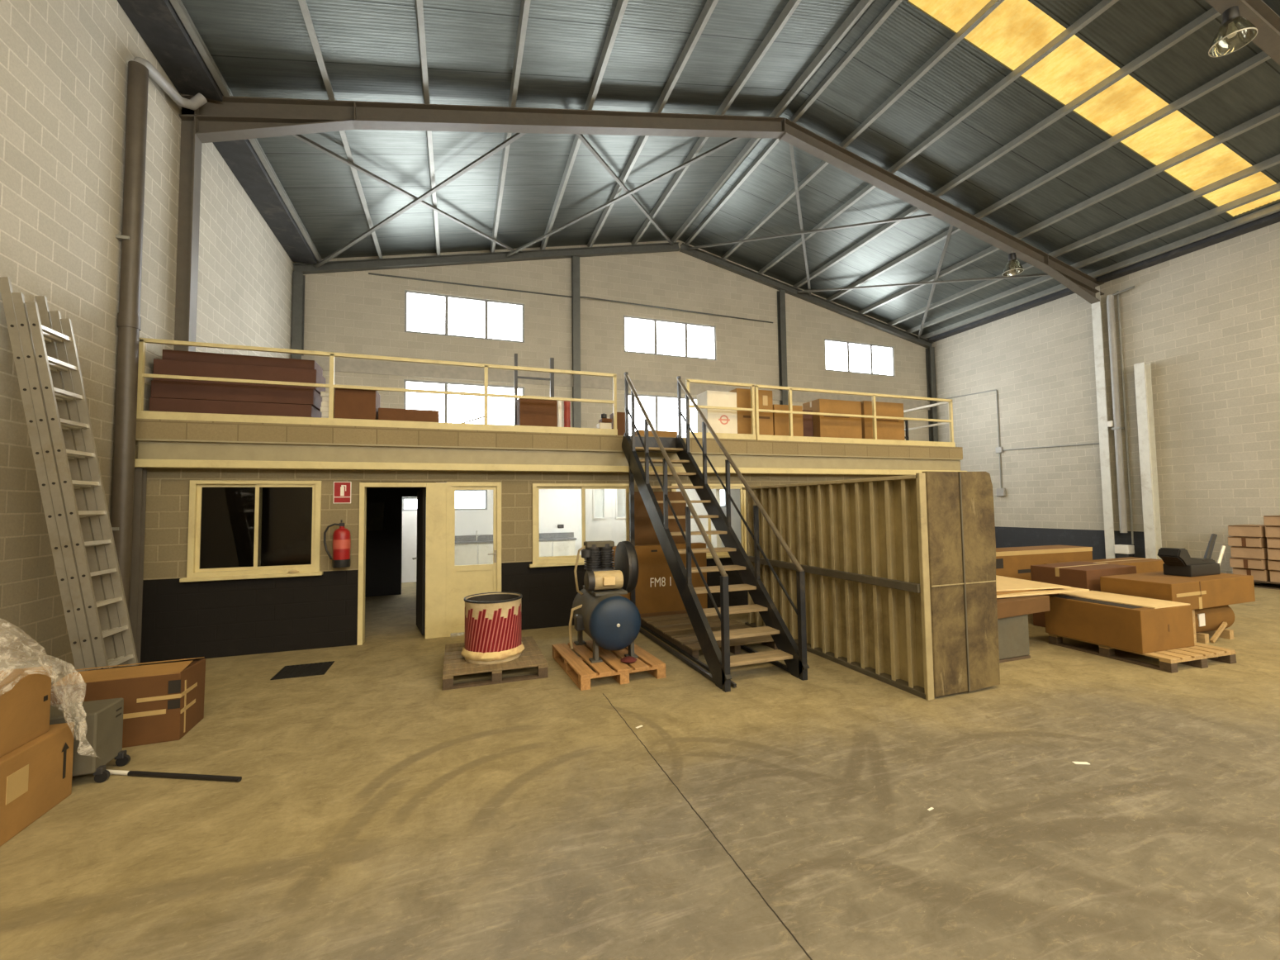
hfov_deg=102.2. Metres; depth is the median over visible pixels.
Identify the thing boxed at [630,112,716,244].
purlin
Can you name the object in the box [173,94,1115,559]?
frame
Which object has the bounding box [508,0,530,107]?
roof purlin
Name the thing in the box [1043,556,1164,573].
carton
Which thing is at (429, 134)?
roof purlin
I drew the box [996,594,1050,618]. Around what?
carton
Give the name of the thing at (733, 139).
brace
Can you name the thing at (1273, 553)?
carton
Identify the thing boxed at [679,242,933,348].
rafter
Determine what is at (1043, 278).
purlin
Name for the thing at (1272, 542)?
carton
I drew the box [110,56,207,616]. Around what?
downpipe
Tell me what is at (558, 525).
wall socket
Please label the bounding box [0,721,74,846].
carton
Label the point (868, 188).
purlin
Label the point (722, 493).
window
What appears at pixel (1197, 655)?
wooden pallet
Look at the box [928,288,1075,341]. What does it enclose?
gutter
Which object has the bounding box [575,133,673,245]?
brace
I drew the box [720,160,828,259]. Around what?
roof purlin
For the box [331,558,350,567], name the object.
base
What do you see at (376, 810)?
floor
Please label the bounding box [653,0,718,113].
roof purlin
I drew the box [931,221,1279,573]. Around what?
wall
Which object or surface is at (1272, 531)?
carton
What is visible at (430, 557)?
door
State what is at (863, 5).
roof purlin
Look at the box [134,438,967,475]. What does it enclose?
beam
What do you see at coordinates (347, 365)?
trim
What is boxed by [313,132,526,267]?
brace
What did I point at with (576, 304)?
column
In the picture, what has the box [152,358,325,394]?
carton
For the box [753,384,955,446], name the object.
guard railing
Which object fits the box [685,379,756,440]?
gate
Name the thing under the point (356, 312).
wall
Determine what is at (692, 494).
wall
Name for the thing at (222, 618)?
wall
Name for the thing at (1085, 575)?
carton
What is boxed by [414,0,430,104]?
roof purlin
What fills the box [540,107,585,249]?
roof purlin
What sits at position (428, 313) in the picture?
window
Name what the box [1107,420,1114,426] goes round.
sensor
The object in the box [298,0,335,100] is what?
roof purlin
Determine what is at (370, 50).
ceiling
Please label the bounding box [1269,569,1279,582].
carton
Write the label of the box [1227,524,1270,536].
carton
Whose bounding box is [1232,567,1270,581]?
carton
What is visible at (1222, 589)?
carton
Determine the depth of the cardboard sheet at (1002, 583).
6.45 m
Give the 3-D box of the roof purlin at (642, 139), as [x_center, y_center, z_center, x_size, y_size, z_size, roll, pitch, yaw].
[-0.575,-6.734,12.150,0.103,0.153,5.280,0,-3,-19]
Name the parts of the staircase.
post, support leg, handrail post, handrail post, plate, handrail post, rail, handrail, rail, post, handrail post, handrail post, rail, handrail post, post, handrail post, rail, handrail, handrail post, rail, post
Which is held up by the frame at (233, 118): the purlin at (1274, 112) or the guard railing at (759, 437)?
the purlin at (1274, 112)
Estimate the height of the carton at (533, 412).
0.600 m
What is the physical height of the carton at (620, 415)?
0.500 m
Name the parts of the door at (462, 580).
panel, handle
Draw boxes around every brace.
[292,134,519,254]
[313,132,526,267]
[506,137,741,256]
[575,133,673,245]
[687,213,933,249]
[788,143,811,296]
[797,273,1049,293]
[917,223,952,338]
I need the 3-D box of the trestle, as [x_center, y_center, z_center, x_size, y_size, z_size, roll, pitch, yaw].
[-1.762,-1.373,8.605,0.650,1.420,0.060,0,-3,-19]
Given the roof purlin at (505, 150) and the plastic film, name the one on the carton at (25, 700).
the plastic film
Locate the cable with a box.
[368,272,772,322]
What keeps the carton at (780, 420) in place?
on the mezzanine slab
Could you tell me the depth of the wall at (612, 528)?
9.92 m
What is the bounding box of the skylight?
[908,0,1279,216]
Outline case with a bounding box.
[49,696,130,782]
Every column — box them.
[129,467,146,664]
[290,270,305,359]
[571,256,581,427]
[777,289,787,404]
[925,346,938,441]
[1133,362,1161,559]
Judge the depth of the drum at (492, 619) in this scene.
5.50 m
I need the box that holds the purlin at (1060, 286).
[919,274,1088,338]
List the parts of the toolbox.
knob, lid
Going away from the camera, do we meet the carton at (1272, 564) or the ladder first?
the ladder
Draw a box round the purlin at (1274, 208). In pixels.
[1088,202,1279,277]
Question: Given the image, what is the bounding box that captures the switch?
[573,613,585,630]
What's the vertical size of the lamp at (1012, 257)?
0.545 m
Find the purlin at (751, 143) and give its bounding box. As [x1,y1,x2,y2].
[670,114,771,241]
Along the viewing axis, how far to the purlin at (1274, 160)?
10.87 m
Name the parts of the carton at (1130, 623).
pale lid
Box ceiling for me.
[169,0,1279,339]
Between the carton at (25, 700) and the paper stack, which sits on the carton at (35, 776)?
the carton at (25, 700)
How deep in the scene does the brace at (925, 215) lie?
13.63 m
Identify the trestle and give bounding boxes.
[514,353,554,425]
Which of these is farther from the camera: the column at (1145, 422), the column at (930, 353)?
the column at (930, 353)
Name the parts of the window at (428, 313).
pane, pane, pane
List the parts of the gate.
post, rail, rail, kick rail, post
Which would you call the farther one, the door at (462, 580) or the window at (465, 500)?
the window at (465, 500)
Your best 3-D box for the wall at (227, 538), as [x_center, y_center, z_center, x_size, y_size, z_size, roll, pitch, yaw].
[-6.744,0.957,8.165,0.040,2.670,4.040,0,-3,-19]
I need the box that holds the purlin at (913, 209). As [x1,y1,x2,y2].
[792,193,932,288]
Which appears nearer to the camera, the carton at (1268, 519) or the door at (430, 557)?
the door at (430, 557)
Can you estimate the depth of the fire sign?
6.88 m
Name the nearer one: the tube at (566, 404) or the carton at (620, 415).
the tube at (566, 404)
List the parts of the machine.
lever, lever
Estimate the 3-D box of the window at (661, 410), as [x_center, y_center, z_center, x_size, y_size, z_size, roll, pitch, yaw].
[0.947,-1.777,15.286,2.980,1.400,0.080,0,-3,-19]
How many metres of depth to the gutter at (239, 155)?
9.47 m
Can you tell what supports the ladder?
on the floor
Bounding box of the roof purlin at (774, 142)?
[684,118,790,244]
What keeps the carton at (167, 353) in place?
on the carton at (166, 367)
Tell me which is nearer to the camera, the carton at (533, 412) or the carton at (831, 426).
the carton at (533, 412)
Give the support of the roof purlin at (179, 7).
on the frame at (233, 118)
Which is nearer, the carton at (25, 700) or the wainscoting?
the carton at (25, 700)
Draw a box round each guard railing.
[136,337,617,435]
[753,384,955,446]
[903,401,950,441]
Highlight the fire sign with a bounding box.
[332,481,351,502]
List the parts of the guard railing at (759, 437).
post, post, rail, rail, kick rail, post, post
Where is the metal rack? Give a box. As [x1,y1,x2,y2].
[904,419,909,440]
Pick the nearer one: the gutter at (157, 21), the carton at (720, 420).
the gutter at (157, 21)
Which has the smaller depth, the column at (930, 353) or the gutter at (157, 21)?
the gutter at (157, 21)
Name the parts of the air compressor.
tank, plate, electric motor, tank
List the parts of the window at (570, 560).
sill, sash, sash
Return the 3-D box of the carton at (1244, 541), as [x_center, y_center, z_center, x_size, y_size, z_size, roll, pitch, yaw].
[12.692,1.266,10.676,0.725,0.193,0.470,0,-3,-19]
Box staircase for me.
[621,371,809,692]
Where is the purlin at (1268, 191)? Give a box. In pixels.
[1071,182,1279,269]
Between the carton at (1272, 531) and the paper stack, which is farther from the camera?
the carton at (1272, 531)
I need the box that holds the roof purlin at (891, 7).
[790,0,902,123]
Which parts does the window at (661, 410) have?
pane, pane, pane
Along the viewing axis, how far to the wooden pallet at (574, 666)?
5.46 m
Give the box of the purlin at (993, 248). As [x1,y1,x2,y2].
[858,235,1014,313]
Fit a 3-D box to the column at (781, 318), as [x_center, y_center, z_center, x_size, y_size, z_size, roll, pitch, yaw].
[4.579,-3.231,16.493,0.200,5.751,0.160,0,-3,-19]
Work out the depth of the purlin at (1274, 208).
11.74 m
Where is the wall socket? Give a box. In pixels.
[557,524,564,527]
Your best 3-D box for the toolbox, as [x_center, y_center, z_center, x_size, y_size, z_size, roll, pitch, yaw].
[-0.578,-0.886,8.339,0.210,0.390,0.220,0,-3,-19]
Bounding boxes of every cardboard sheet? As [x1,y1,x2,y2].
[995,574,1070,591]
[996,586,1089,597]
[996,588,1043,594]
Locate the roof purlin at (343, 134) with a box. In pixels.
[334,97,382,258]
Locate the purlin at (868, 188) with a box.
[758,170,887,274]
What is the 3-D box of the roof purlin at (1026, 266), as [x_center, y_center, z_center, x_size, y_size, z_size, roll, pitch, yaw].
[9.596,-5.578,15.678,0.103,0.153,5.280,0,-3,-19]
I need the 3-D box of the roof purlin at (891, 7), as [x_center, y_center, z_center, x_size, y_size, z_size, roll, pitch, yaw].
[3.964,-7.527,8.342,0.103,0.153,4.990,0,-3,-19]
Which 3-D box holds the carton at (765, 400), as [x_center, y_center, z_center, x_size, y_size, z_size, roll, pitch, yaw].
[1.976,-1.140,9.443,0.744,0.942,0.504,0,-3,-19]
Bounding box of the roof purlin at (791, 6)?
[715,0,801,115]
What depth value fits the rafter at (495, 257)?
13.48 m
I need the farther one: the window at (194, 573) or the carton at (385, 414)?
the carton at (385, 414)
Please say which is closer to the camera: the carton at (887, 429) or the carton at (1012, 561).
the carton at (1012, 561)
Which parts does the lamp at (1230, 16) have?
bulb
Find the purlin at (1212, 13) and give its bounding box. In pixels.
[932,7,1221,197]
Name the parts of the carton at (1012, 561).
lid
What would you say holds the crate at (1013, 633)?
on the floor
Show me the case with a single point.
(103, 728)
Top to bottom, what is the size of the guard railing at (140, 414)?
0.980 m
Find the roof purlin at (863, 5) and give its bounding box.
[770,0,873,117]
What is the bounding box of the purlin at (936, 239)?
[825,214,974,301]
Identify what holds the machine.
on the carton at (1222, 589)
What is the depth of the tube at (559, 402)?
8.27 m
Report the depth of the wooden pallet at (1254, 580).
10.34 m
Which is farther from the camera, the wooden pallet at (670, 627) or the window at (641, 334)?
the window at (641, 334)
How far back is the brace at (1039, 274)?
14.98 m
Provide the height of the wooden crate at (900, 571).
2.090 m
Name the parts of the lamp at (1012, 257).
bulb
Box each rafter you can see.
[292,241,680,274]
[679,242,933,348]
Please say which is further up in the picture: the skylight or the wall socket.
the skylight
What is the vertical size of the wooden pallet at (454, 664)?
0.150 m
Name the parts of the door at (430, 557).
post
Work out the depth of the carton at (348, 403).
7.01 m
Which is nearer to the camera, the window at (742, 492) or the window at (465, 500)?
the window at (742, 492)
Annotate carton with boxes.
[0,665,52,757]
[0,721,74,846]
[50,656,205,747]
[149,397,321,417]
[150,379,322,411]
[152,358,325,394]
[161,349,322,375]
[334,388,380,419]
[378,407,439,421]
[516,398,557,426]
[609,412,625,435]
[611,542,707,616]
[628,491,686,545]
[635,429,677,436]
[696,390,737,433]
[729,388,773,435]
[772,403,803,436]
[802,398,862,438]
[802,409,813,436]
[860,400,905,440]
[995,545,1092,580]
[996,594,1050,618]
[1030,560,1136,626]
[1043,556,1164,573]
[1044,590,1194,653]
[1099,570,1255,609]
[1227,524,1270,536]
[1227,535,1270,547]
[1229,557,1270,568]
[1230,545,1270,559]
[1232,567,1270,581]
[1263,515,1279,525]
[1265,525,1279,537]
[1266,537,1279,548]
[1267,547,1279,559]
[1267,559,1279,570]
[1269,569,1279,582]
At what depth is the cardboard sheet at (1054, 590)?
6.18 m
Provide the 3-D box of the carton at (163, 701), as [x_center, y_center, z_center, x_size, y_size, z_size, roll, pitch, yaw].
[-4.082,1.775,4.153,0.789,0.572,0.466,0,-3,-21]
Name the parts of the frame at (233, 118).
ridge plate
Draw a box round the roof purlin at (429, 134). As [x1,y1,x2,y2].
[426,131,440,255]
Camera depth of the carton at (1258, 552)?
10.49 m
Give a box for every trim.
[135,417,962,458]
[301,355,930,409]
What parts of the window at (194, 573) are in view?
sash, sill, sash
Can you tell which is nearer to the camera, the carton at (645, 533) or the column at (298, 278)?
the carton at (645, 533)
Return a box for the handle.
[105,768,241,782]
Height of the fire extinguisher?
0.616 m
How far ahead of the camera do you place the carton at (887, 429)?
10.21 m
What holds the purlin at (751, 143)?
attached to the frame at (233, 118)
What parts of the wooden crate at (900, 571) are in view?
rail, rail, rail, plate, plate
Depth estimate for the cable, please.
14.19 m
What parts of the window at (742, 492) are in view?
sill, sash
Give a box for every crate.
[742,470,1000,700]
[997,614,1030,663]
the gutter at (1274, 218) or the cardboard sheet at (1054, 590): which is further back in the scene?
the gutter at (1274, 218)
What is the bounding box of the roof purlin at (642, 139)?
[587,109,654,246]
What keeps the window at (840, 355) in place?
in the wall at (356, 312)
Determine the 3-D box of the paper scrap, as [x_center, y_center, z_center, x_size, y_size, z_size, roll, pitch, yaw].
[3.019,1.936,3.531,0.096,0.004,0.030,-1,-3,5]
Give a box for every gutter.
[117,0,222,101]
[212,138,317,264]
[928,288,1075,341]
[1096,211,1279,282]
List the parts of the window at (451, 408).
pane, pane, pane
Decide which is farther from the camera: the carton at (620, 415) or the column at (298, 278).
the column at (298, 278)
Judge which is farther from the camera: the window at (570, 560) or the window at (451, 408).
the window at (451, 408)
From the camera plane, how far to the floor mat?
5.77 m
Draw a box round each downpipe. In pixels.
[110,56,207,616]
[1106,285,1134,544]
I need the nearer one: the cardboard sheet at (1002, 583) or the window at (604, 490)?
the cardboard sheet at (1002, 583)
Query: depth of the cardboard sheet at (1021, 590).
6.13 m
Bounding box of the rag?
[620,655,636,663]
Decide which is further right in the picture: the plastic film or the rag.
the rag
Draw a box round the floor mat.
[270,660,334,679]
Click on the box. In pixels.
(1121, 550)
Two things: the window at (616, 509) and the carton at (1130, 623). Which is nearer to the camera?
the carton at (1130, 623)
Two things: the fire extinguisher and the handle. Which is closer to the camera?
the handle
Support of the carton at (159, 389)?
on the carton at (171, 405)
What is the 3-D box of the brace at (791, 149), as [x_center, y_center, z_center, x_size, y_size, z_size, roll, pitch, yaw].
[4.363,-6.666,13.873,0.070,0.983,6.704,-2,-3,22]
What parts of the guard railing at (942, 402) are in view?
rail, rail, post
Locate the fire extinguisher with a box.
[323,519,350,567]
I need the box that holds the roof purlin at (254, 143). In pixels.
[228,92,322,261]
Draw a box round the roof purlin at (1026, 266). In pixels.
[886,253,1048,325]
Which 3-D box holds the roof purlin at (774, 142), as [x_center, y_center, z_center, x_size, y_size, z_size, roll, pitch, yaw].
[2.257,-7.266,13.178,0.103,0.153,5.280,0,-3,-19]
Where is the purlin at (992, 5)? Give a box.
[839,0,1004,148]
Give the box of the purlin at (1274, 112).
[1014,104,1279,239]
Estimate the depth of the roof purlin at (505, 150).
10.94 m
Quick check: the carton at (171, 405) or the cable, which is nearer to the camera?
the carton at (171, 405)
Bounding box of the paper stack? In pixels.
[320,391,334,417]
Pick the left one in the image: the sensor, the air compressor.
the air compressor
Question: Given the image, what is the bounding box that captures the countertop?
[455,537,576,543]
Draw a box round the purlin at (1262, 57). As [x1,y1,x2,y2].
[974,51,1270,218]
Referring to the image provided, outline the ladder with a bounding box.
[0,276,138,671]
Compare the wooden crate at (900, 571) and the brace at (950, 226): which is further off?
the brace at (950, 226)
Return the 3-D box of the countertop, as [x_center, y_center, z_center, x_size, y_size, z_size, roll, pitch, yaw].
[-3.220,1.563,13.316,3.140,0.040,0.380,0,-3,-19]
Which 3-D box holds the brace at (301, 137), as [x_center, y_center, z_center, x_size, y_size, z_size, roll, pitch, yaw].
[-4.489,-5.746,10.699,0.070,0.983,6.704,-2,-3,22]
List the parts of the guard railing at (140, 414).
post, post, kick rail, rail, rail, post, post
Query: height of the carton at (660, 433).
0.220 m
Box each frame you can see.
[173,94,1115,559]
[1204,0,1279,65]
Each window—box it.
[179,479,323,582]
[402,497,417,511]
[403,379,524,425]
[404,289,524,342]
[455,489,487,510]
[529,483,629,567]
[592,488,606,519]
[615,488,625,518]
[623,315,715,360]
[624,393,696,437]
[670,483,746,558]
[720,488,725,507]
[824,338,894,376]
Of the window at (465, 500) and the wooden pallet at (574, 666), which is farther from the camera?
the window at (465, 500)
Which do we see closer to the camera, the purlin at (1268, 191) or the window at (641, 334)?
the purlin at (1268, 191)
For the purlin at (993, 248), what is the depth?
14.91 m
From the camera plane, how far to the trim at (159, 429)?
7.33 m
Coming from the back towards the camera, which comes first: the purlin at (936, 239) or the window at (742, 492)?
the purlin at (936, 239)
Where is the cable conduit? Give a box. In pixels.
[943,389,1099,496]
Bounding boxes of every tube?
[557,400,561,426]
[564,400,570,426]
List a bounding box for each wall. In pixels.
[0,0,294,684]
[135,439,905,663]
[199,487,255,568]
[260,487,426,596]
[294,239,929,582]
[581,488,677,547]
[616,488,720,547]
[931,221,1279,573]
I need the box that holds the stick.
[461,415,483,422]
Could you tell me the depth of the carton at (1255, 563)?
10.49 m
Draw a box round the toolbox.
[596,412,611,428]
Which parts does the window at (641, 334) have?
pane, pane, pane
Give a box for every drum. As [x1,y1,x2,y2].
[460,591,524,663]
[1192,604,1235,643]
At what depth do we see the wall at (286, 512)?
10.36 m
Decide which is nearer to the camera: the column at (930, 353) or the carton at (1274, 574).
the carton at (1274, 574)
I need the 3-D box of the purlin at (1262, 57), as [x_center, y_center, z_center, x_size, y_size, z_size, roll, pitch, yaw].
[8.863,-6.401,10.011,0.103,0.153,4.990,0,-3,-19]
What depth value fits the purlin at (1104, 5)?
8.93 m
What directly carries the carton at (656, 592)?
on the wooden pallet at (670, 627)
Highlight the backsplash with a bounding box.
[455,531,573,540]
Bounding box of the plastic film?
[0,625,91,751]
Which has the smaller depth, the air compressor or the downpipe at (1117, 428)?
the air compressor
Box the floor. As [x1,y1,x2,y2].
[0,581,1279,959]
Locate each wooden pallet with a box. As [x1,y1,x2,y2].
[442,635,548,690]
[552,640,665,690]
[640,612,777,658]
[1047,632,1236,673]
[1253,579,1279,589]
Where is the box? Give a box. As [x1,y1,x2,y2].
[1114,544,1134,558]
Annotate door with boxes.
[357,482,446,644]
[445,481,501,636]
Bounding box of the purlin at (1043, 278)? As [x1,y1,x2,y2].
[905,265,1071,332]
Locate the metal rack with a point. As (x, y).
(906, 437)
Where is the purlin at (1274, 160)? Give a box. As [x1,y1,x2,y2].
[1048,153,1279,257]
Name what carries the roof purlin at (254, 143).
attached to the frame at (233, 118)
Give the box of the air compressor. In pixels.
[568,540,640,663]
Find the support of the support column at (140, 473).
on the floor
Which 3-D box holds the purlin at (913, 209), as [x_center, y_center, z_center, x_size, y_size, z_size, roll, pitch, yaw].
[5.917,-6.424,14.425,0.103,0.153,5.280,0,-3,-19]
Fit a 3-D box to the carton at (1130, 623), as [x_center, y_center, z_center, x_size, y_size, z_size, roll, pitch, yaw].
[5.667,1.658,6.157,0.880,0.473,1.003,0,-3,-17]
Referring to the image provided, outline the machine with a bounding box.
[1157,533,1225,576]
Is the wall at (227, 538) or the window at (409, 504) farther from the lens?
the window at (409, 504)
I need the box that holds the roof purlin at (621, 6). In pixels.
[584,0,628,110]
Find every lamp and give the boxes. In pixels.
[1002,251,1023,276]
[1208,5,1257,56]
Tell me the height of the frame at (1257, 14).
9.660 m
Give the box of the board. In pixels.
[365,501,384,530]
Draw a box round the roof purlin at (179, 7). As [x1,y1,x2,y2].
[169,0,231,96]
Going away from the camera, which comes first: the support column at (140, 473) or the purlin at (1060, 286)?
the support column at (140, 473)
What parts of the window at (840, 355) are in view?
pane, pane, pane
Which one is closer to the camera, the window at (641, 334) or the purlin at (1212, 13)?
the purlin at (1212, 13)
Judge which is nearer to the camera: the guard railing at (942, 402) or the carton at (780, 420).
the carton at (780, 420)
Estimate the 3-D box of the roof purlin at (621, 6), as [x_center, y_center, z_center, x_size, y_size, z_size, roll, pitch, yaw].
[-0.109,-6.720,6.861,0.103,0.153,4.990,0,-3,-19]
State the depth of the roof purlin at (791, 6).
8.71 m
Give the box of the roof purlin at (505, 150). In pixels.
[490,104,511,252]
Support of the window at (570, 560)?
in the wall at (222, 618)
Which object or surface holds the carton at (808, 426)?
on the mezzanine slab
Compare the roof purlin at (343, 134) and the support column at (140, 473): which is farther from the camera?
the roof purlin at (343, 134)
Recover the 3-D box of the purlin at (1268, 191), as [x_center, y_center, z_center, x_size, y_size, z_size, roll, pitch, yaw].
[12.097,-5.658,11.112,0.103,0.153,4.990,0,-3,-19]
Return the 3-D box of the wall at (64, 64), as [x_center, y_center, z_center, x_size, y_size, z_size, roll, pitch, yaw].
[-4.674,-1.905,1.973,0.200,7.720,21.230,0,-3,-19]
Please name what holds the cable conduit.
attached to the wall at (1206, 321)
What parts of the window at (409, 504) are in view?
pane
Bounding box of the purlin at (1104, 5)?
[887,0,1118,173]
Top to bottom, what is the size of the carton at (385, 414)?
0.290 m

